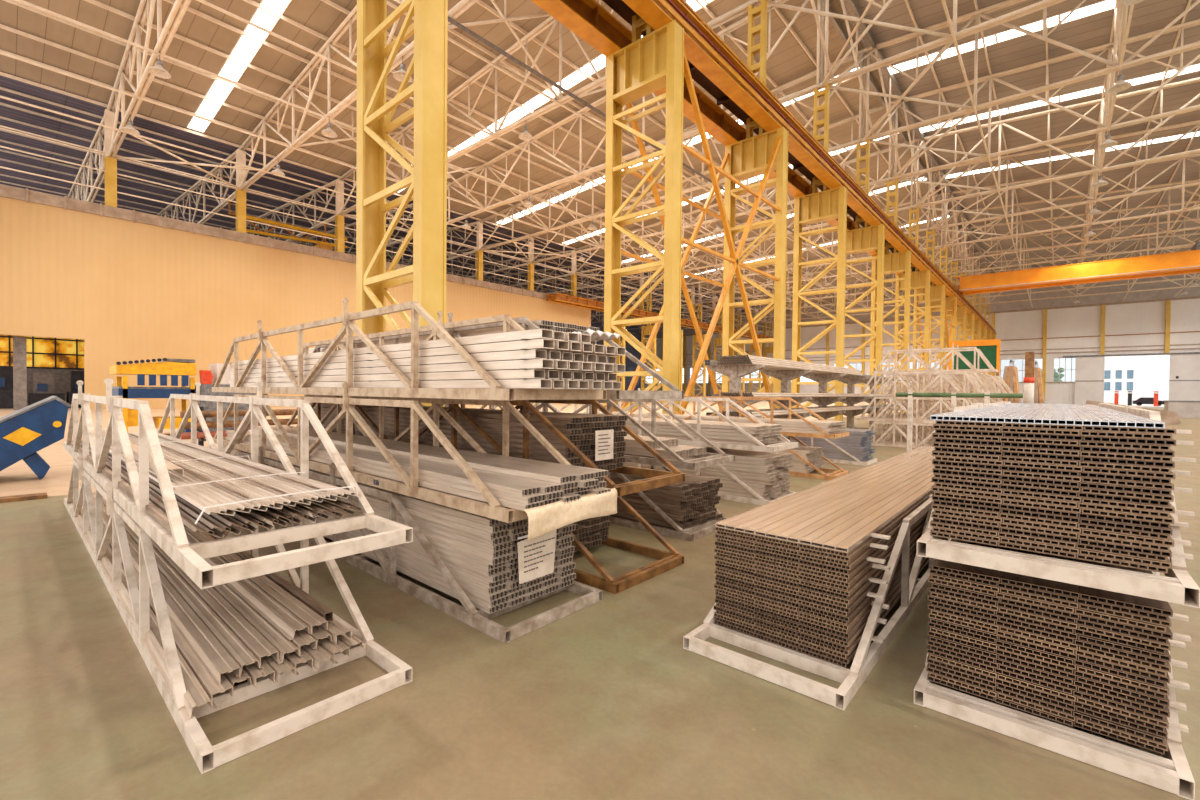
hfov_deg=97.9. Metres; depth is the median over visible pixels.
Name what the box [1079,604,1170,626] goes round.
plank
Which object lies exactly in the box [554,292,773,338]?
beam
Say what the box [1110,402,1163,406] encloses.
ground
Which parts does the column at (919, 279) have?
roof post, roof post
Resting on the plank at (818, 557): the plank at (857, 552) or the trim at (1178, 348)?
the plank at (857, 552)
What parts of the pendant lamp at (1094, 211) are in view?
lamp shade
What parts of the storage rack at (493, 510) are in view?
post, stacking post, post, rail, stacking post, stacking post, rail, post, rail, post, stacking post, post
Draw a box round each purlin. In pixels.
[0,24,805,307]
[0,49,792,309]
[0,72,769,308]
[0,87,759,309]
[0,102,754,312]
[0,116,734,310]
[0,129,710,308]
[0,139,711,312]
[0,149,706,314]
[0,158,689,313]
[0,174,655,311]
[0,180,549,292]
[2,168,656,309]
[3,0,803,300]
[84,0,831,303]
[164,0,845,301]
[243,0,856,297]
[321,0,870,294]
[399,0,889,294]
[477,0,904,291]
[695,0,953,281]
[770,0,968,273]
[905,0,1009,268]
[974,0,1031,267]
[1045,8,1053,244]
[1077,0,1117,262]
[1103,0,1191,259]
[1130,125,1199,256]
[1159,197,1199,253]
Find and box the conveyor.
[109,358,195,432]
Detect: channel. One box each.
[70,441,197,534]
[71,505,216,719]
[82,504,232,703]
[93,496,239,683]
[102,428,183,475]
[103,498,263,676]
[151,538,278,665]
[184,527,327,634]
[184,528,312,639]
[208,534,332,625]
[213,583,302,663]
[223,668,252,693]
[232,589,316,652]
[242,657,274,687]
[262,656,299,683]
[284,647,312,668]
[300,643,337,671]
[303,626,332,648]
[317,638,349,658]
[319,618,351,643]
[337,634,366,655]
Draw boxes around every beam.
[531,0,911,273]
[547,293,751,338]
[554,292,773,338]
[622,0,996,334]
[829,0,994,272]
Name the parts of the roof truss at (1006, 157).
sub post, post, sub post, post, sub post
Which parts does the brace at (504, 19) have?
post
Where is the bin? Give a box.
[199,370,212,383]
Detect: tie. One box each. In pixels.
[0,125,773,323]
[0,127,767,322]
[0,146,767,327]
[0,166,773,334]
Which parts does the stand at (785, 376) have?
arm, arm, arm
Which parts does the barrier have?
post, post, post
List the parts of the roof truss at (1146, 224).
post, post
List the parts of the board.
frame, panel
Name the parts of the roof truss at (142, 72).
sub post, post, sub post, post, sub post, post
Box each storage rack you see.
[64,378,412,588]
[64,455,411,773]
[212,298,606,399]
[212,382,570,522]
[234,446,602,643]
[296,399,684,496]
[312,312,683,398]
[442,399,734,469]
[494,388,798,451]
[571,496,683,593]
[580,389,849,438]
[608,454,728,541]
[637,434,796,504]
[683,462,948,709]
[719,436,848,479]
[778,436,877,465]
[857,392,972,422]
[858,366,984,396]
[869,418,934,447]
[872,343,997,372]
[872,417,934,443]
[876,368,992,393]
[876,397,981,418]
[884,424,932,439]
[887,374,1000,393]
[889,397,983,417]
[902,397,996,415]
[903,375,1006,392]
[914,538,1194,799]
[916,401,1199,607]
[920,397,1002,414]
[922,373,1012,392]
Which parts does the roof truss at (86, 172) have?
post, post, post, post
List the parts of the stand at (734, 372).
arm, arm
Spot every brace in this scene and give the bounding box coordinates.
[115,135,257,188]
[295,90,402,180]
[343,212,412,228]
[405,134,484,207]
[448,0,558,99]
[483,243,558,262]
[487,167,549,228]
[551,192,599,245]
[569,29,637,143]
[577,274,637,277]
[604,216,641,255]
[621,103,728,410]
[644,230,663,257]
[652,92,701,184]
[680,49,781,413]
[684,252,706,277]
[707,134,746,210]
[708,256,722,279]
[748,176,775,215]
[757,0,951,86]
[787,194,808,248]
[810,0,833,78]
[810,222,830,257]
[823,39,972,139]
[833,0,875,135]
[863,110,986,179]
[873,49,903,174]
[893,157,996,206]
[902,102,923,203]
[918,302,930,368]
[920,191,1004,228]
[923,141,938,226]
[930,218,1010,245]
[938,170,951,242]
[945,300,955,369]
[951,195,961,257]
[961,214,969,269]
[1082,223,1083,262]
[1084,205,1086,253]
[1086,176,1090,241]
[1090,151,1094,220]
[1094,108,1100,199]
[1099,53,1108,168]
[1107,0,1119,125]
[1119,6,1127,64]
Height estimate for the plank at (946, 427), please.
0.024 m
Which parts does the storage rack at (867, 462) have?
rail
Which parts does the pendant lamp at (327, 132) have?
lamp shade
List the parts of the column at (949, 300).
roof post, roof post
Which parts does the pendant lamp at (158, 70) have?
lamp shade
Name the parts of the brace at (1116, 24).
post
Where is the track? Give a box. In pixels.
[1063,352,1199,357]
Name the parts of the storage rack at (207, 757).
post, stacking post, post, rail, stacking post, rail, post, stacking post, rail, post, rail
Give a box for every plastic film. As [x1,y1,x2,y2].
[524,488,616,539]
[571,329,620,341]
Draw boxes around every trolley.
[1001,359,1020,402]
[1034,360,1044,403]
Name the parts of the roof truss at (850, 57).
post, post, post, post, post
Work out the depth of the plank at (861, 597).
3.04 m
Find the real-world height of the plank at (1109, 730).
0.024 m
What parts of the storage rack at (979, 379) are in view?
rail, rail, stacking post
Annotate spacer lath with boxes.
[866,556,885,563]
[866,592,884,599]
[868,577,887,584]
[868,616,886,623]
[869,543,887,549]
[871,533,890,539]
[871,601,889,608]
[872,563,889,570]
[872,635,883,643]
[1167,679,1189,690]
[1168,639,1185,648]
[1169,613,1188,621]
[1169,659,1187,668]
[1169,700,1186,710]
[1169,723,1188,732]
[1170,510,1194,516]
[1170,521,1188,527]
[1171,470,1190,475]
[1171,487,1192,492]
[1172,457,1195,461]
[1172,553,1193,559]
[1172,632,1190,641]
[1174,540,1190,545]
[1176,429,1191,433]
[1176,440,1193,444]
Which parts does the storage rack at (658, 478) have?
post, post, stacking post, rail, post, rail, post, rail, rail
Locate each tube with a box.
[0,51,822,319]
[0,95,791,320]
[14,0,859,320]
[196,0,888,317]
[229,349,546,373]
[229,369,544,382]
[230,329,552,365]
[230,339,553,369]
[230,359,553,378]
[230,379,551,387]
[266,370,558,382]
[317,380,578,388]
[318,380,563,388]
[387,1,920,315]
[545,360,567,369]
[546,340,568,350]
[546,350,560,359]
[552,331,563,340]
[559,371,571,379]
[561,342,580,351]
[561,352,572,360]
[564,332,578,341]
[564,361,578,370]
[566,362,591,370]
[572,343,592,352]
[572,371,582,379]
[573,353,583,361]
[578,380,588,388]
[579,334,590,343]
[582,344,603,353]
[583,363,603,371]
[583,372,593,379]
[584,354,596,362]
[589,372,604,380]
[589,381,601,388]
[595,346,614,354]
[597,355,606,363]
[599,363,612,371]
[602,364,624,372]
[602,381,612,388]
[605,347,624,355]
[605,373,616,380]
[607,356,615,363]
[613,382,620,389]
[708,360,718,362]
[708,363,771,370]
[746,355,859,370]
[747,357,860,371]
[747,362,858,375]
[749,359,861,373]
[750,362,861,375]
[750,392,857,394]
[750,406,861,413]
[751,395,862,396]
[752,408,862,416]
[862,405,904,408]
[863,396,893,396]
[941,0,1032,307]
[1075,5,1133,303]
[1122,185,1199,300]
[1174,274,1199,296]
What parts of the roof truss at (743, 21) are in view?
post, post, post, sub post, post, post, sub post, post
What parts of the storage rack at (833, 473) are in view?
rail, rail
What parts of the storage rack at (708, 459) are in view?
stacking post, stacking post, rail, post, rail, post, rail, rail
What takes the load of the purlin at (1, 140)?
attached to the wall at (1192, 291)
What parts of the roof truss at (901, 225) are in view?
post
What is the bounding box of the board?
[949,339,1000,407]
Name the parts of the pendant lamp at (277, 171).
lamp shade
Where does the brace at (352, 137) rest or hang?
attached to the roof truss at (462, 6)
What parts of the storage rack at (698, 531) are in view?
rail, rail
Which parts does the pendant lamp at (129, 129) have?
lamp shade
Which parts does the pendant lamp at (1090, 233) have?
lamp shade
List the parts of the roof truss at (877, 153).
post, sub post, post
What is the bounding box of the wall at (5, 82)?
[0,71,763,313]
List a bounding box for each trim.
[645,344,1198,363]
[647,348,1199,365]
[648,296,1199,337]
[661,338,662,390]
[682,382,1074,383]
[684,336,686,393]
[689,331,1199,354]
[708,340,710,393]
[762,343,765,387]
[826,325,828,388]
[861,323,864,401]
[901,320,903,364]
[944,320,947,369]
[991,313,994,402]
[1042,309,1046,398]
[1100,305,1105,354]
[1165,300,1170,352]
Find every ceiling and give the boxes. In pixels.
[0,0,988,309]
[843,0,1199,272]
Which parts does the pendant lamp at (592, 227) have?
lamp shade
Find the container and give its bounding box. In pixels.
[1163,400,1199,417]
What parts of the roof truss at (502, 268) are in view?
post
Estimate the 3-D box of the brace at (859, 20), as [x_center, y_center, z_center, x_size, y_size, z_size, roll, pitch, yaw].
[11.426,-16.657,22.908,6.013,0.130,7.990,1,1,41]
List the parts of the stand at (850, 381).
arm, arm, arm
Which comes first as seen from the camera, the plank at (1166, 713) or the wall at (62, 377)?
the plank at (1166, 713)
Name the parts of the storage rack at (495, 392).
post, stacking post, post, post, rail, stacking post, stacking post, rail, post, rail, post, stacking post, post, rail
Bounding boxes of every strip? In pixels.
[127,432,293,495]
[158,436,325,491]
[166,459,255,500]
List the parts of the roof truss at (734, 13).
sub post, post, sub post, post, sub post, post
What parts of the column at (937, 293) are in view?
roof post, roof post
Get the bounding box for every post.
[13,336,26,409]
[1023,352,1034,402]
[1114,391,1118,403]
[1127,391,1132,405]
[1153,391,1158,405]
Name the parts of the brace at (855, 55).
post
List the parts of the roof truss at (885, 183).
post, post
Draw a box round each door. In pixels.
[1074,356,1104,403]
[1169,354,1199,400]
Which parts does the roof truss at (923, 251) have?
post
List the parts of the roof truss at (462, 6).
post, sub post, post, sub post, post, sub post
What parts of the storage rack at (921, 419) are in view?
post, post, stacking post, rail, stacking post, rail, post, rail, post, stacking post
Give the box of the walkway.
[602,0,974,320]
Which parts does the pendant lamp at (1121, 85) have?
lamp shade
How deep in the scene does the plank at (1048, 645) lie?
2.50 m
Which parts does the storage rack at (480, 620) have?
stacking post, post, rail, stacking post, rail, post, rail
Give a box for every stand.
[198,407,205,445]
[708,365,764,417]
[761,370,811,418]
[803,373,846,419]
[835,376,871,428]
[854,378,891,430]
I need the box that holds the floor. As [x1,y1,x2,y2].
[0,406,1199,799]
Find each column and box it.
[104,109,116,206]
[236,149,245,232]
[335,179,343,252]
[356,0,447,406]
[476,222,482,280]
[527,237,533,290]
[571,250,576,295]
[603,15,683,413]
[620,326,625,402]
[639,273,643,309]
[641,271,655,390]
[680,330,682,401]
[691,286,694,319]
[692,283,705,395]
[712,293,715,316]
[713,292,722,393]
[722,0,787,417]
[734,295,744,391]
[749,306,761,391]
[763,311,766,334]
[765,312,773,392]
[791,0,846,420]
[843,50,884,417]
[868,104,910,414]
[893,141,930,412]
[913,171,944,410]
[928,194,956,403]
[940,215,966,364]
[950,229,974,392]
[959,243,980,392]
[966,253,986,379]
[974,263,991,382]
[985,272,995,383]
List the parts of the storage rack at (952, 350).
post, stacking post, post, rail, rail, rail, stacking post, stacking post, post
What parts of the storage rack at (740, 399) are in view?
stacking post, post, stacking post, rail, stacking post, rail, post, post, rail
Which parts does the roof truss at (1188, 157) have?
post, post, sub post, post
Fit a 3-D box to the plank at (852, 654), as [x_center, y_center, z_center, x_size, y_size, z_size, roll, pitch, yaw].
[3.551,1.433,5.584,0.272,0.024,6.900,1,1,41]
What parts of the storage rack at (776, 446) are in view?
stacking post, stacking post, rail, post, rail, rail, post, rail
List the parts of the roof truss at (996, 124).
sub post, post, sub post, post, sub post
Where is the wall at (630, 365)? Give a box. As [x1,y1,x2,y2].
[591,310,642,390]
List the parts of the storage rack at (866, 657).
rail, rail, post, rail, stacking post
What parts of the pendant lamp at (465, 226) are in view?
lamp shade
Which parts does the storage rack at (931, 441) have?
rail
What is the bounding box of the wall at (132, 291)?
[0,196,590,409]
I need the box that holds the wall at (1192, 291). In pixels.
[643,273,1199,337]
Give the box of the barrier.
[896,391,1022,451]
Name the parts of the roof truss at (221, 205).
post, post, sub post, post, post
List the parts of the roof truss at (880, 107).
post, post, post, post, post, sub post, post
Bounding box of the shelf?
[112,386,189,388]
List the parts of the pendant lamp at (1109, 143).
lamp shade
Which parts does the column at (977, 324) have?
roof post, roof post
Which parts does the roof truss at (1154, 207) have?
post, post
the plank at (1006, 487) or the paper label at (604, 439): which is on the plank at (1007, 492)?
the plank at (1006, 487)
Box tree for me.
[1041,367,1063,381]
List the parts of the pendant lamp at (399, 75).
lamp shade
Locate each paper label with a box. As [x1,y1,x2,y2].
[517,529,556,583]
[595,429,613,460]
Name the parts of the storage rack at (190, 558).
post, stacking post, post, rail, stacking post, rail, post, post, stacking post, post, rail, stacking post, post, rail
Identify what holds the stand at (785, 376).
on the floor
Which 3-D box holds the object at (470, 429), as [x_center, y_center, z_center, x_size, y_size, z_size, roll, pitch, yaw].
[-2.636,0.283,6.785,6.400,0.050,0.160,1,1,41]
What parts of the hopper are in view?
yellow plate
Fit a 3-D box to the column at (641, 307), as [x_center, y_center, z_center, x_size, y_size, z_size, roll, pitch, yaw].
[6.768,-17.509,84.776,0.560,6.750,0.600,1,1,41]
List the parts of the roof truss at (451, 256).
post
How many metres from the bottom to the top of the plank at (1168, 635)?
0.024 m
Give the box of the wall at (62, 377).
[27,368,83,405]
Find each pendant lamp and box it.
[121,114,139,134]
[148,55,170,78]
[271,164,284,175]
[321,119,336,137]
[393,56,411,81]
[462,217,470,228]
[519,126,532,140]
[524,198,533,207]
[526,239,533,246]
[588,222,596,229]
[713,224,721,231]
[1082,246,1091,252]
[1084,226,1095,236]
[1087,204,1101,214]
[1092,172,1108,186]
[1098,131,1117,148]
[1107,70,1131,92]
[1122,0,1143,5]
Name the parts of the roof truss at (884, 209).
post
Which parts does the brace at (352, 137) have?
post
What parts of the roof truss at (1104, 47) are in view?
sub post, post, sub post, post, sub post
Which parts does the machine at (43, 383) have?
control panel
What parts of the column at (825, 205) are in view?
roof post, roof post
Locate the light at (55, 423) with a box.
[53,421,61,426]
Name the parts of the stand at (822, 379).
arm, arm, arm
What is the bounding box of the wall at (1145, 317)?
[644,298,1199,403]
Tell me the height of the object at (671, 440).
0.087 m
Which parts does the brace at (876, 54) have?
post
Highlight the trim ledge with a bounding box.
[0,184,553,299]
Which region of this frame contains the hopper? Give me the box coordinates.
[0,396,70,479]
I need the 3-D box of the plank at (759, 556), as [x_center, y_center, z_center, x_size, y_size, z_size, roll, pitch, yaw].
[3.343,0.952,5.752,0.272,0.024,6.900,1,1,41]
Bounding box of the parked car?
[1132,397,1163,405]
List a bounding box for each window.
[0,335,83,369]
[186,0,291,132]
[397,0,714,192]
[496,67,855,224]
[561,130,898,244]
[621,176,926,262]
[685,215,948,277]
[890,0,1115,73]
[921,63,1199,132]
[946,130,1199,178]
[1001,358,1042,381]
[1053,357,1075,381]
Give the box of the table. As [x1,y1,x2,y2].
[195,363,255,430]
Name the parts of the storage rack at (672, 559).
rail, rail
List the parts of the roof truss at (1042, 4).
post, post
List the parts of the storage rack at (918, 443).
post, stacking post, rail, rail, rail, rail, post, post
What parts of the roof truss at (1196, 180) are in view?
post, sub post, post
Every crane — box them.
[228,201,346,249]
[953,242,1199,294]
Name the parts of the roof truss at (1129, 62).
sub post, post, sub post, post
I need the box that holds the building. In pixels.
[844,355,1169,402]
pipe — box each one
[180,409,297,417]
[180,418,297,428]
[180,431,226,439]
[448,16,912,306]
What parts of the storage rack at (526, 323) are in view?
rail, stacking post, post, rail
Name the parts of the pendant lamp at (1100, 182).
lamp shade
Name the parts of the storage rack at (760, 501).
rail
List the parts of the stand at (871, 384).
arm, arm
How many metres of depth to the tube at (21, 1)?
28.29 m
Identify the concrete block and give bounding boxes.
[1085,400,1180,424]
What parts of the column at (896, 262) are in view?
roof post, roof post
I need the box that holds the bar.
[0,492,46,502]
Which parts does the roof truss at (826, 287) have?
post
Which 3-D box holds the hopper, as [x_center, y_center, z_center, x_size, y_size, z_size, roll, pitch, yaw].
[-10.591,0.648,8.547,1.270,1.430,2.680,1,1,41]
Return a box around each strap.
[136,456,249,465]
[172,472,306,487]
[194,486,359,523]
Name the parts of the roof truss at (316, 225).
post, post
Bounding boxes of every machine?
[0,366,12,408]
[28,373,64,404]
[67,371,83,407]
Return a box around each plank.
[714,548,753,560]
[714,555,753,568]
[714,584,752,598]
[714,605,752,621]
[714,612,752,628]
[715,447,933,534]
[715,527,753,537]
[715,533,753,545]
[715,541,754,553]
[715,562,753,575]
[715,569,753,583]
[715,576,753,590]
[715,589,754,602]
[715,592,753,605]
[715,598,753,613]
[715,619,752,635]
[716,545,755,557]
[716,553,755,564]
[716,560,755,572]
[716,566,754,579]
[716,574,755,587]
[716,581,754,594]
[716,595,755,610]
[716,603,755,617]
[716,610,754,625]
[716,617,754,632]
[717,531,755,541]
[717,538,756,549]
[753,595,797,610]
[753,618,796,634]
[753,625,796,642]
[753,633,796,650]
[754,535,798,546]
[754,542,797,554]
[754,558,797,570]
[754,565,798,578]
[754,573,797,586]
[754,580,797,594]
[754,588,797,602]
[754,603,797,619]
[754,610,797,627]
[755,452,934,542]
[755,550,798,562]
[755,554,799,567]
[755,577,799,591]
[755,592,798,607]
[755,600,798,615]
[755,623,799,639]
[755,630,798,646]
[756,539,799,550]
[756,561,799,575]
[756,569,800,583]
[756,585,799,599]
[756,608,799,622]
[756,615,798,630]
[757,547,800,558]
[777,437,862,444]
[777,439,862,447]
[784,436,863,441]
[797,557,923,650]
[797,564,926,667]
[797,602,891,658]
[798,491,932,556]
[798,501,925,565]
[798,524,924,598]
[798,531,922,607]
[798,538,896,582]
[798,543,916,616]
[798,550,915,624]
[798,555,915,633]
[798,565,912,642]
[799,444,865,450]
[799,465,934,552]
[799,517,926,590]
[799,529,899,573]
[799,538,944,663]
[799,544,916,621]
[799,549,916,629]
[799,566,912,646]
[800,491,933,561]
[800,512,927,586]
[800,519,925,596]
[800,526,923,604]
[800,532,898,578]
[800,533,921,612]
[800,538,942,654]
[800,558,914,637]
[801,522,901,569]
[822,448,864,453]
[822,450,866,455]
[822,453,865,458]
[824,456,863,461]
[841,436,863,439]
[846,430,866,433]
[850,434,867,436]
[927,636,994,662]
[927,645,994,671]
[927,655,994,681]
[927,663,994,691]
[927,673,994,700]
[928,574,995,595]
[928,593,995,615]
[928,601,995,624]
[928,619,994,642]
[928,628,995,652]
[929,566,997,586]
[929,583,996,605]
[929,610,995,633]
[929,636,997,658]
[929,654,997,677]
[929,663,996,687]
[929,672,996,697]
[930,403,1036,421]
[930,520,997,535]
[930,530,997,545]
[930,592,998,610]
[930,618,998,639]
[930,627,997,648]
[930,645,998,668]
[931,476,999,488]
[931,484,998,498]
[931,503,998,517]
[931,511,998,526]
[931,574,999,591]
[931,601,998,620]
[931,610,998,630]
[932,433,999,440]
[932,442,1000,450]
[932,450,999,460]
[932,459,999,469]
[932,468,999,479]
[932,494,999,507]
[932,527,1000,541]
[932,539,1009,582]
[932,583,999,601]
[933,424,1000,431]
[933,500,1000,512]
[933,518,1000,531]
[934,438,1002,445]
[934,447,1002,455]
[934,465,1002,474]
[934,473,1001,484]
[934,483,1002,493]
[934,491,1001,503]
[934,509,1002,522]
[935,420,1003,426]
[935,429,1003,436]
[935,456,1003,465]
[994,688,1071,714]
[995,640,1073,664]
[995,649,1073,673]
[995,659,1072,684]
[995,666,1071,694]
[995,678,1072,705]
[995,697,1072,726]
[996,591,1073,612]
[996,611,1073,633]
[996,620,1073,643]
[996,630,1074,654]
[997,582,1075,602]
[997,602,1074,623]
[997,674,1075,701]
[997,683,1074,710]
[997,692,1075,721]
[998,403,1074,424]
[998,532,1075,547]
[998,542,1075,558]
[998,636,1076,659]
[998,646,1075,669]
[998,654,1075,679]
[998,664,1076,690]
[999,485,1077,496]
[999,494,1076,507]
[999,513,1076,527]
[999,523,1077,537]
[999,607,1077,628]
[999,617,1077,639]
[999,626,1077,649]
[1000,437,1077,445]
[1000,456,1077,465]
[1000,466,1078,476]
[1000,475,1078,486]
[1000,504,1077,517]
[1000,537,1078,553]
[1000,588,1078,608]
[1000,598,1078,619]
[1001,427,1079,435]
[1001,446,1079,455]
[1001,509,1079,522]
[1001,528,1078,543]
[1001,548,1079,597]
[1002,480,1080,491]
[1002,499,1080,512]
[1002,518,1080,533]
[1003,442,1081,450]
[1003,451,1081,460]
[1003,461,1081,471]
[1003,470,1081,481]
[1003,489,1081,502]
[1004,423,1082,430]
[1004,432,1082,440]
[1064,404,1164,428]
[1073,676,1164,710]
[1073,690,1163,721]
[1073,701,1164,732]
[1073,706,1164,744]
[1073,721,1164,754]
[1074,606,1166,632]
[1074,629,1165,653]
[1074,639,1165,666]
[1074,659,1165,687]
[1074,665,1165,699]
[1075,649,1166,676]
[1076,543,1166,561]
[1076,554,1167,573]
[1076,559,1172,616]
[1076,598,1167,621]
[1076,617,1167,643]
[1076,696,1168,728]
[1076,707,1167,738]
[1076,718,1167,750]
[1077,502,1169,517]
[1077,523,1168,539]
[1077,655,1169,683]
[1077,666,1168,694]
[1077,676,1168,706]
[1077,686,1169,717]
[1078,441,1169,450]
[1078,461,1170,473]
[1078,492,1169,506]
[1078,512,1169,528]
[1078,533,1169,551]
[1078,625,1170,650]
[1078,634,1170,661]
[1078,646,1170,672]
[1079,471,1170,484]
[1079,481,1170,495]
[1079,539,1171,557]
[1079,549,1171,568]
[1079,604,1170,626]
[1079,615,1172,639]
[1080,430,1172,439]
[1080,451,1171,461]
[1080,518,1171,534]
[1081,477,1173,489]
[1081,488,1173,501]
[1081,508,1173,523]
[1081,529,1173,546]
[1082,446,1174,456]
[1082,457,1174,467]
[1082,467,1174,478]
[1082,498,1174,512]
[1083,426,1175,433]
[1083,436,1175,445]
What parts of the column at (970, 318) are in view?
roof post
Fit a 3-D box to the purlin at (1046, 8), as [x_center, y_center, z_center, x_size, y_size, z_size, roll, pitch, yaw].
[38.750,-22.141,44.993,0.090,0.200,131.000,1,1,41]
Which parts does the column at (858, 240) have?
roof post, roof post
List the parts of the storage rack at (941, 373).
post, rail, post, stacking post, stacking post, post, rail, post, rail, stacking post, stacking post, post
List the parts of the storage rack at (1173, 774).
rail, rail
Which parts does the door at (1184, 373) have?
rail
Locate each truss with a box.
[67,116,104,201]
[107,0,190,157]
[157,151,235,224]
[231,179,336,241]
[238,0,477,190]
[294,203,412,253]
[338,0,758,215]
[347,221,478,264]
[398,237,529,277]
[446,250,572,286]
[447,0,824,224]
[473,261,604,293]
[479,49,865,250]
[507,273,639,298]
[531,101,894,263]
[537,279,663,304]
[574,139,915,273]
[577,286,690,316]
[591,293,712,322]
[591,299,718,327]
[621,171,932,281]
[626,304,746,329]
[627,308,762,333]
[643,193,944,291]
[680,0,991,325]
[681,212,955,296]
[693,228,964,303]
[715,243,971,308]
[734,252,978,313]
[752,262,983,317]
[766,271,988,321]
[821,0,1065,88]
[863,0,1199,142]
[892,19,1199,179]
[913,77,1199,207]
[930,120,1199,229]
[943,153,1199,246]
[954,179,1199,260]
[963,200,1199,272]
[970,218,1199,275]
[978,233,1199,272]
[983,246,1199,297]
[987,266,1199,303]
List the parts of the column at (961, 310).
roof post, roof post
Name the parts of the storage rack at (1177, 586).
rail, stacking post, rail, rail, stacking post, rail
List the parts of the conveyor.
blue panel, blue panel, blue panel, frame, blue panel, plate, blue panel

